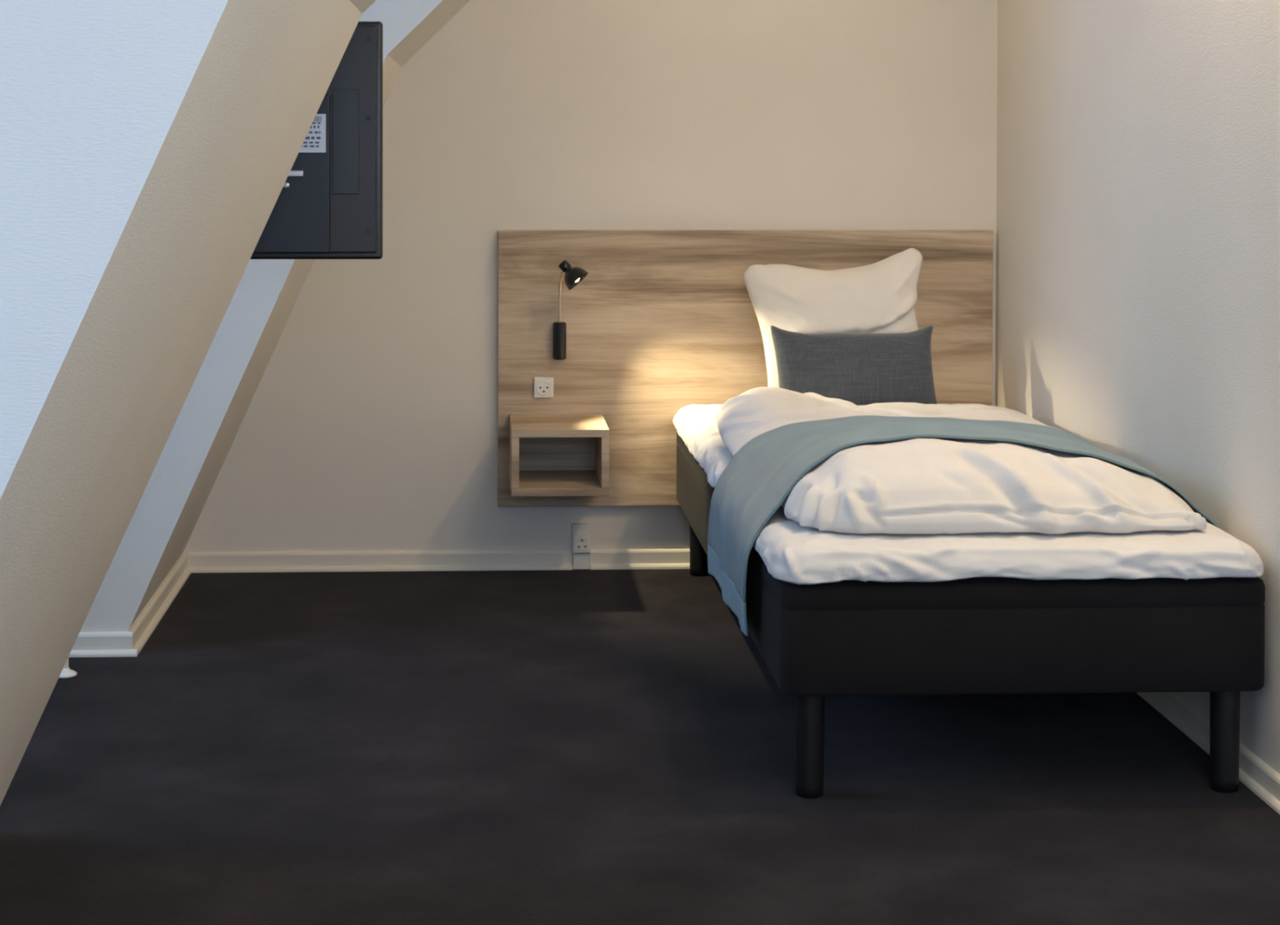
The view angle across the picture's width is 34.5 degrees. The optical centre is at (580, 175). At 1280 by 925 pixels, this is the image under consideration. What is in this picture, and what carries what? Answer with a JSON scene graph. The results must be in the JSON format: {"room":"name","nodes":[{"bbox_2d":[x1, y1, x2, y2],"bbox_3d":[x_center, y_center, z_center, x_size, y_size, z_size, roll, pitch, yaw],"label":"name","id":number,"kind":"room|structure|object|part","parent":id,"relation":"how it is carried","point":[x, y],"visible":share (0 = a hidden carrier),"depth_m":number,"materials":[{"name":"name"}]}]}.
{"room":"hotel room","nodes":[
{"label":"hotel room","id":0,"kind":"room"},
{"bbox_2d":[0,0,376,805],"bbox_3d":[-0.703,-0.059,2.730,2.767,2.400,1.600,0,1,-3],"label":"wall","id":1,"kind":"structure","parent":0,"point":[148,148],"depth_m":2.16,"materials":[{"name":"paint"}]},
{"bbox_2d":[80,0,470,631],"bbox_3d":[-0.817,-0.109,5.177,2.782,2.400,0.900,0,1,-3],"label":"wall","id":2,"kind":"structure","parent":0,"point":[166,516],"depth_m":4.74,"materials":[{"name":"paint"}]},
{"bbox_2d":[183,0,997,567],"bbox_3d":[-0.539,-0.119,5.702,3.630,2.400,0.120,0,1,-3],"label":"wall","id":3,"kind":"structure","parent":0,"point":[371,421],"depth_m":5.67,"materials":[{"name":"paint"}]},
{"bbox_2d":[249,21,382,259],"bbox_3d":[-0.735,-0.065,3.739,0.733,0.454,0.418,0,1,-3],"label":"electrical panel","id":4,"kind":"object","parent":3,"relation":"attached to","point":[329,205],"visible":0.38,"depth_m":3.92,"materials":[{"name":"black metal"}]},
{"bbox_3d":[-0.659,0.007,3.897,0.270,0.120,0.008,0,1,-3],"label":"mounting plate","id":5,"kind":"part","parent":4,"relation":"part of","materials":[{"name":"silver metal"}]},
{"bbox_2d":[301,115,320,146],"bbox_3d":[-0.540,-0.084,3.905,0.097,0.059,0.001,0,1,-3],"label":"print","id":6,"kind":"object","parent":4,"relation":"on","point":[313,139],"depth_m":3.91,"materials":[{"name":"grey paper"}]},
{"bbox_2d":[68,548,689,657],"bbox_3d":[-0.516,1.065,5.204,3.390,0.052,0.924,0,1,-3],"label":"baseboard","id":7,"kind":"structure","parent":3,"relation":"attached to","point":[606,558],"depth_m":5.65,"materials":[{"name":"beige paint"}]},
{"bbox_2d":[572,522,591,569],"bbox_3d":[0.003,1.020,5.672,0.049,0.125,0.038,0,1,-3],"label":"socket","id":8,"kind":"object","parent":3,"relation":"attached to","point":[581,531],"visible":1,"depth_m":5.66,"materials":[{"name":"white plastic"}]},
{"bbox_3d":[0.004,1.006,5.656,0.041,0.054,0.003,0,1,-3],"label":"plate","id":9,"kind":"part","parent":8,"relation":"part of","materials":[{"name":"white plastic"}]},
{"bbox_2d":[497,230,993,506],"bbox_3d":[0.457,0.529,5.689,1.368,0.758,0.029,0,1,-3],"label":"headboard","id":10,"kind":"object","parent":3,"relation":"attached to","point":[660,323],"visible":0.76,"depth_m":5.66,"materials":[{"name":"brown wood"}]},
{"bbox_2d":[533,377,553,397],"bbox_3d":[-0.100,0.579,5.641,0.053,0.056,0.012,0,1,-3],"label":"wall socket","id":11,"kind":"object","parent":10,"relation":"attached to","point":[543,386],"visible":1,"depth_m":5.64,"materials":[{"name":"white plastic"}]},
{"bbox_2d":[509,413,608,496],"bbox_3d":[-0.059,0.742,5.500,0.254,0.173,0.305,0,1,-3],"label":"nightstand","id":12,"kind":"object","parent":10,"relation":"attached to","point":[551,455],"visible":1,"depth_m":5.51,"materials":[{"name":"brown wood"}]},
{"bbox_3d":[-0.176,0.742,5.494,0.020,0.133,0.305,0,1,-3],"label":"panel","id":13,"kind":"part","parent":12,"relation":"part of","materials":[{"name":"brown wood"}]},
{"bbox_3d":[-0.067,0.739,5.646,0.214,0.133,0.012,0,1,-3],"label":"panel","id":14,"kind":"part","parent":12,"relation":"part of","materials":[{"name":"brown wood"}]},
{"bbox_3d":[-0.059,0.665,5.498,0.254,0.020,0.305,0,1,-3],"label":"panel","id":15,"kind":"part","parent":12,"relation":"part of","materials":[{"name":"brown wood"}]},
{"bbox_3d":[-0.060,0.818,5.502,0.254,0.020,0.305,0,1,-3],"label":"panel","id":16,"kind":"part","parent":12,"relation":"part of","materials":[{"name":"brown wood"}]},
{"bbox_3d":[0.058,0.742,5.506,0.020,0.133,0.305,0,1,-3],"label":"panel","id":17,"kind":"part","parent":12,"relation":"part of","materials":[{"name":"brown wood"}]},
{"bbox_2d":[552,259,587,359],"bbox_3d":[-0.039,0.363,5.556,0.075,0.278,0.175,-1,1,-29],"label":"reading lamp","id":18,"kind":"object","parent":10,"relation":"attached to","point":[574,276],"visible":1,"depth_m":5.61,"materials":[{"name":"black metal"}]},
{"bbox_3d":[-0.050,0.320,5.571,0.012,0.161,0.113,0,1,-10],"label":"stem","id":19,"kind":"part","parent":18,"relation":"part of","materials":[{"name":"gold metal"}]},
{"bbox_3d":[-0.018,0.265,5.507,0.080,0.081,0.069,0,1,-3],"label":"lamp shade","id":20,"kind":"part","parent":18,"relation":"part of","materials":[{"name":"black paint"}]},
{"bbox_2d":[0,568,1279,924],"bbox_3d":[-0.383,1.196,2.522,3.630,0.100,6.540,0,1,-3],"label":"floor","id":21,"kind":"structure","parent":0,"point":[581,746],"depth_m":3.79,"materials":[{"name":"carpet"}]},
{"bbox_2d":[58,657,77,678],"bbox_3d":[-1.643,0.975,4.522,1.066,0.253,0.054,0,1,-3],"label":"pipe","id":22,"kind":"object","parent":21,"relation":"on","point":[66,673],"visible":0.21,"depth_m":4.54,"materials":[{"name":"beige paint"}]},
{"bbox_2d":[676,431,1265,798],"bbox_3d":[0.753,0.907,4.692,0.886,0.396,1.995,0,1,-3],"label":"bed","id":23,"kind":"object","parent":21,"relation":"on","point":[975,635],"visible":0.57,"depth_m":3.70,"materials":[{"name":"grey fabric"}]},
{"bbox_3d":[0.323,0.987,5.609,0.054,0.195,0.054,0,1,-3],"label":"leg","id":24,"kind":"part","parent":23,"relation":"part of","materials":[{"name":"black paint"}]},
{"bbox_3d":[0.416,1.026,3.741,0.054,0.195,0.054,0,1,-3],"label":"leg","id":25,"kind":"part","parent":23,"relation":"part of","materials":[{"name":"black paint"}]},
{"bbox_2d":[672,403,1263,584],"bbox_3d":[0.744,0.672,4.678,0.906,0.075,2.013,0,1,-3],"label":"mattress","id":26,"kind":"object","parent":23,"relation":"on","point":[790,552],"visible":0.26,"depth_m":3.70,"materials":[{"name":"white fabric"}]},
{"bbox_2d":[743,248,922,386],"bbox_3d":[0.686,0.402,5.530,0.490,0.412,0.185,0,1,-3],"label":"pillow","id":27,"kind":"object","parent":26,"relation":"on","point":[881,296],"visible":0.56,"depth_m":5.51,"materials":[{"name":"white fabric"}]},
{"bbox_2d":[770,325,937,405],"bbox_3d":[0.713,0.498,5.364,0.433,0.215,0.096,0,1,-3],"label":"cushion","id":28,"kind":"object","parent":26,"relation":"on","point":[859,369],"visible":0.91,"depth_m":5.33,"materials":[{"name":"fabric"}]},
{"bbox_2d":[714,386,1206,533],"bbox_3d":[0.761,0.563,4.528,0.844,0.150,1.587,0,1,-3],"label":"duvet","id":29,"kind":"object","parent":26,"relation":"on","point":[916,485],"visible":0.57,"depth_m":3.82,"materials":[{"name":"white fabric"}]},
{"bbox_2d":[707,415,1220,635],"bbox_3d":[0.754,0.686,4.266,0.920,0.404,0.677,0,1,-3],"label":"blanket","id":30,"kind":"object","parent":29,"relation":"on","point":[760,476],"visible":0.88,"depth_m":4.13,"materials":[{"name":"grey fabric"}]},
{"bbox_3d":[1.181,1.027,3.779,0.054,0.195,0.054,0,1,-3],"label":"leg","id":31,"kind":"part","parent":23,"relation":"part of","materials":[{"name":"black paint"}]},
{"bbox_2d":[995,0,1279,773],"bbox_3d":[1.373,-0.051,2.583,0.120,2.400,6.300,0,1,-3],"label":"wall","id":32,"kind":"structure","parent":0,"point":[1138,220],"depth_m":4.37,"materials":[{"name":"paint"}]},
{"bbox_2d":[1136,692,1279,814],"bbox_3d":[1.299,1.123,2.604,0.024,0.052,6.300,0,1,-3],"label":"baseboard","id":33,"kind":"structure","parent":32,"relation":"attached to","point":[1256,775],"depth_m":4.04,"materials":[{"name":"beige paint"}]}
]}

